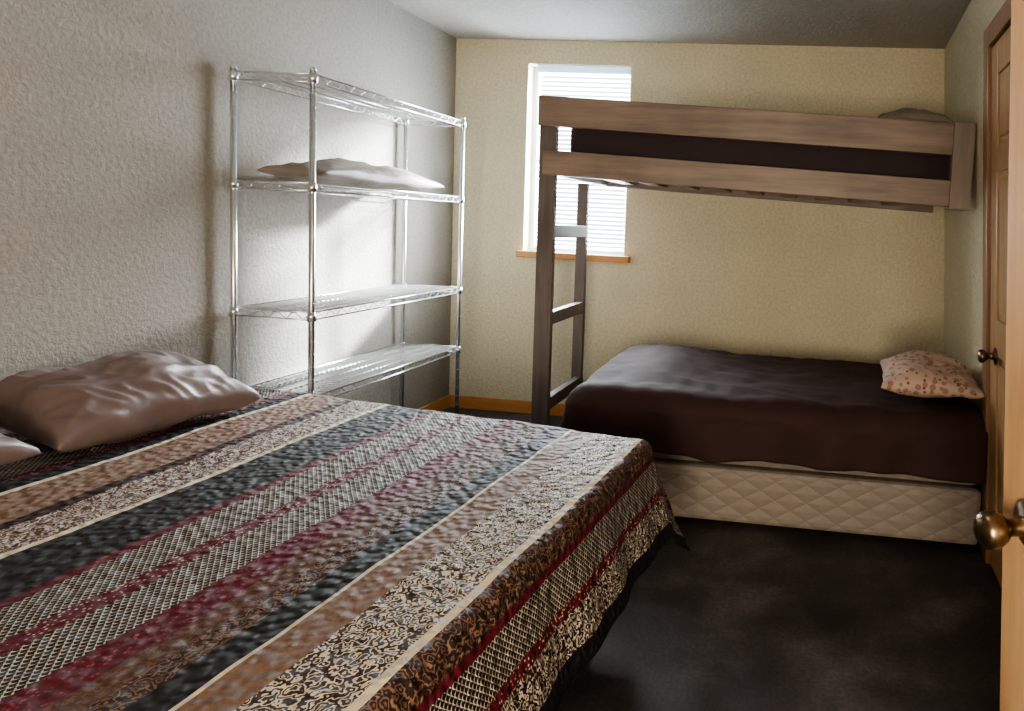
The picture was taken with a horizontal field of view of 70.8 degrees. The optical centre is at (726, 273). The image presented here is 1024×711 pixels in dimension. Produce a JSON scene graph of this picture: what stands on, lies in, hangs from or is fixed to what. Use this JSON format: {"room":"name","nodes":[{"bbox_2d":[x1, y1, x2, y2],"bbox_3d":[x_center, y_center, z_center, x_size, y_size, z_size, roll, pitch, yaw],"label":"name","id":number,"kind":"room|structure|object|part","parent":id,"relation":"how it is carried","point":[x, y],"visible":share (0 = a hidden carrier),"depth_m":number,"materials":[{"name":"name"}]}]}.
{"room":"bedroom","nodes":[
{"label":"bedroom","id":0,"kind":"room"},
{"bbox_2d":[0,0,456,433],"bbox_3d":[-2.151,-0.135,1.745,0.120,2.410,5.760,3,4,6],"label":"wall","id":1,"kind":"structure","parent":0,"point":[115,114],"depth_m":2.59,"materials":[{"name":"paint"}]},
{"bbox_2d":[419,395,449,410],"bbox_3d":[-2.152,1.033,1.734,0.015,0.085,5.585,3,4,6],"label":"baseboard","id":2,"kind":"structure","parent":1,"relation":"attached to","point":[443,403],"depth_m":4.37,"materials":[{"name":"brown wood"}]},
{"bbox_2d":[388,0,970,48],"bbox_3d":[-0.408,-1.284,1.417,3.520,0.100,5.880,3,4,6],"label":"ceiling","id":3,"kind":"structure","parent":0,"point":[925,24],"depth_m":3.72,"materials":[{"name":"paint"}]},
{"bbox_2d":[449,38,944,403],"bbox_3d":[-0.097,-0.216,4.336,3.400,2.410,0.160,3,4,6],"label":"wall","id":4,"kind":"structure","parent":0,"point":[737,275],"depth_m":4.25,"materials":[{"name":"paint"}]},
{"bbox_2d":[449,394,564,415],"bbox_3d":[-0.252,0.942,4.341,3.224,0.085,0.015,3,4,6],"label":"baseboard","id":5,"kind":"structure","parent":4,"relation":"attached to","point":[468,402],"depth_m":4.47,"materials":[{"name":"brown wood"}]},
{"bbox_2d":[516,250,630,262],"bbox_3d":[-0.977,-0.108,4.380,0.744,0.043,0.140,3,4,6],"label":"trim","id":6,"kind":"structure","parent":4,"relation":"attached to","point":[519,253],"depth_m":4.31,"materials":[{"name":"brown wood"}]},
{"bbox_2d":[529,67,630,254],"bbox_3d":[-0.944,-0.731,4.431,0.669,1.190,0.050,3,4,6],"label":"frame","id":7,"kind":"object","parent":4,"relation":"attached to","point":[535,134],"visible":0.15,"depth_m":4.44,"materials":[{"name":"white paint"}]},
{"bbox_2d":[533,65,630,254],"bbox_3d":[-0.930,-0.726,4.359,0.611,1.183,0.050,3,4,6],"label":"window blind","id":8,"kind":"object","parent":4,"relation":"attached to","point":[559,71],"visible":0.6,"depth_m":4.35,"materials":[{"name":"white plastic"}]},
{"bbox_2d":[441,407,1001,710],"bbox_3d":[-0.533,1.217,1.595,3.520,0.100,5.880,3,4,6],"label":"floor","id":9,"kind":"structure","parent":0,"point":[753,617],"depth_m":2.22,"materials":[{"name":"black carpet"}]},
{"bbox_2d":[0,386,690,710],"bbox_3d":[-1.150,0.826,1.685,1.912,0.604,1.941,3,4,6],"label":"bed","id":10,"kind":"object","parent":9,"relation":"on","point":[282,550],"visible":0.93,"depth_m":1.39,"materials":[{"name":"multicolored striped patterned cloth"}]},
{"bbox_2d":[0,433,42,465],"bbox_3d":[-1.858,0.359,1.362,0.389,0.222,0.585,3,4,-1],"label":"pillow","id":11,"kind":"object","parent":10,"relation":"on","point":[12,450],"visible":1,"depth_m":1.59,"materials":[{"name":"fabric"}]},
{"bbox_2d":[0,350,260,451],"bbox_3d":[-1.820,0.360,2.043,0.390,0.229,0.580,4,4,13],"label":"pillow","id":12,"kind":"object","parent":10,"relation":"on","point":[128,395],"visible":1,"depth_m":1.91,"materials":[{"name":"fabric"}]},
{"bbox_2d":[228,65,465,413],"bbox_3d":[-1.737,0.071,3.263,0.371,1.826,1.201,3,4,6],"label":"wire shelving unit","id":13,"kind":"object","parent":9,"relation":"on","point":[388,105],"visible":0.82,"depth_m":3.00,"materials":[{"name":"silver metal"}]},
{"bbox_2d":[257,157,443,191],"bbox_3d":[-1.716,-0.463,3.198,0.310,0.138,0.920,3,4,6],"label":"pillow","id":14,"kind":"object","parent":13,"relation":"on","point":[339,171],"visible":0.78,"depth_m":2.99,"materials":[{"name":"beige fabric"}]},
{"bbox_2d":[531,95,975,425],"bbox_3d":[0.130,0.102,3.732,2.085,1.884,1.021,3,4,6],"label":"bunk bed","id":15,"kind":"object","parent":9,"relation":"on","point":[856,161],"visible":0.89,"depth_m":3.22,"materials":[{"name":"brown wood"}]},
{"bbox_3d":[-0.912,0.078,3.397,0.085,1.875,0.040,3,4,6],"label":"ladder post","id":16,"kind":"part","parent":15,"relation":"part of","materials":[{"name":"brown wood"}]},
{"bbox_3d":[-0.865,0.227,3.986,0.060,1.500,0.040,3,4,6],"label":"ladder post","id":17,"kind":"part","parent":15,"relation":"part of","materials":[{"name":"brown wood"}]},
{"bbox_3d":[-0.816,-0.577,3.827,0.040,0.116,0.920,3,4,6],"label":"rail","id":18,"kind":"part","parent":15,"relation":"part of","materials":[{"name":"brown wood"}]},
{"bbox_3d":[0.064,-0.702,3.197,1.965,0.213,0.040,3,4,6],"label":"rail","id":19,"kind":"part","parent":15,"relation":"part of","materials":[{"name":"brown wood"}]},
{"bbox_3d":[0.066,-0.454,3.213,1.935,0.187,0.040,3,4,6],"label":"rail","id":20,"kind":"part","parent":15,"relation":"part of","materials":[{"name":"brown wood"}]},
{"bbox_3d":[0.198,-0.610,3.683,1.880,0.349,0.920,3,4,6],"label":"bunk mattress","id":21,"kind":"part","parent":15,"relation":"part of","materials":[{"name":"fabric"}]},
{"bbox_3d":[0.230,-0.515,4.177,2.050,0.186,0.036,3,4,6],"label":"rail","id":22,"kind":"part","parent":15,"relation":"part of","materials":[{"name":"brown wood"}]},
{"bbox_2d":[877,108,952,122],"bbox_3d":[0.933,-0.769,3.500,0.360,0.157,0.540,3,4,6],"label":"pillow","id":23,"kind":"object","parent":15,"relation":"on","point":[903,113],"visible":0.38,"depth_m":3.26,"materials":[{"name":"beige fabric"}]},
{"bbox_2d":[560,344,987,544],"bbox_3d":[0.200,0.760,3.315,1.821,0.639,1.160,3,4,6],"label":"twin bed","id":24,"kind":"object","parent":9,"relation":"on","point":[806,443],"visible":0.87,"depth_m":2.82,"materials":[{"name":"fabric"}]},
{"bbox_2d":[560,344,987,483],"bbox_3d":[0.198,0.641,3.308,1.798,0.400,1.157,3,4,6],"label":"comforter","id":25,"kind":"object","parent":24,"relation":"on","point":[703,414],"depth_m":2.82,"materials":[{"name":"brown fabric"}]},
{"bbox_3d":[0.249,0.681,3.321,1.705,0.240,0.955,3,4,6],"label":"mattress","id":26,"kind":"part","parent":24,"relation":"part of","materials":[{"name":"fabric"}]},
{"bbox_2d":[880,350,983,398],"bbox_3d":[0.898,0.445,3.019,0.410,0.168,0.560,4,4,12],"label":"pillow","id":27,"kind":"object","parent":24,"relation":"on","point":[917,373],"visible":1,"depth_m":2.81,"materials":[{"name":"fabric"}]},
{"bbox_2d":[944,0,1005,510],"bbox_3d":[0.930,0.049,1.336,0.695,2.410,5.600,3,4,6],"label":"wall","id":28,"kind":"structure","parent":0,"point":[963,63],"depth_m":3.31,"materials":[{"name":"paint"}]},
{"bbox_2d":[982,27,992,563],"bbox_3d":[1.051,0.108,2.689,0.196,2.118,0.080,4,4,10],"label":"door frame","id":29,"kind":"structure","parent":28,"relation":"attached to","point":[987,51],"depth_m":2.66,"materials":[{"name":"brown wood"}]},
{"bbox_2d":[977,25,1010,588],"bbox_3d":[0.984,0.173,2.260,0.176,2.017,0.780,4,4,10],"label":"door","id":30,"kind":"structure","parent":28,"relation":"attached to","point":[1000,84],"depth_m":2.51,"materials":[{"name":"brown wood"}]},
{"bbox_3d":[0.988,0.313,2.563,0.068,0.066,0.066,4,4,10],"label":"knob","id":31,"kind":"part","parent":30,"relation":"part of","materials":[{"name":"gold metal"}]},
{"bbox_2d":[973,0,1023,710],"bbox_3d":[0.511,0.267,0.599,0.180,2.017,0.849,2,4,-11],"label":"door","id":32,"kind":"structure","parent":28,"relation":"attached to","point":[1012,598],"depth_m":0.97,"materials":[{"name":"brown wood"}]},
{"bbox_3d":[0.390,0.353,0.944,0.085,0.066,0.066,2,4,-11],"label":"knob","id":33,"kind":"part","parent":32,"relation":"part of","materials":[{"name":"gold metal"}]},
{"bbox_2d":[988,0,1010,46],"bbox_3d":[0.957,-0.883,2.199,0.053,0.082,0.795,4,4,10],"label":"door frame","id":34,"kind":"structure","parent":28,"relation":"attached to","point":[1001,22],"depth_m":2.39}
]}

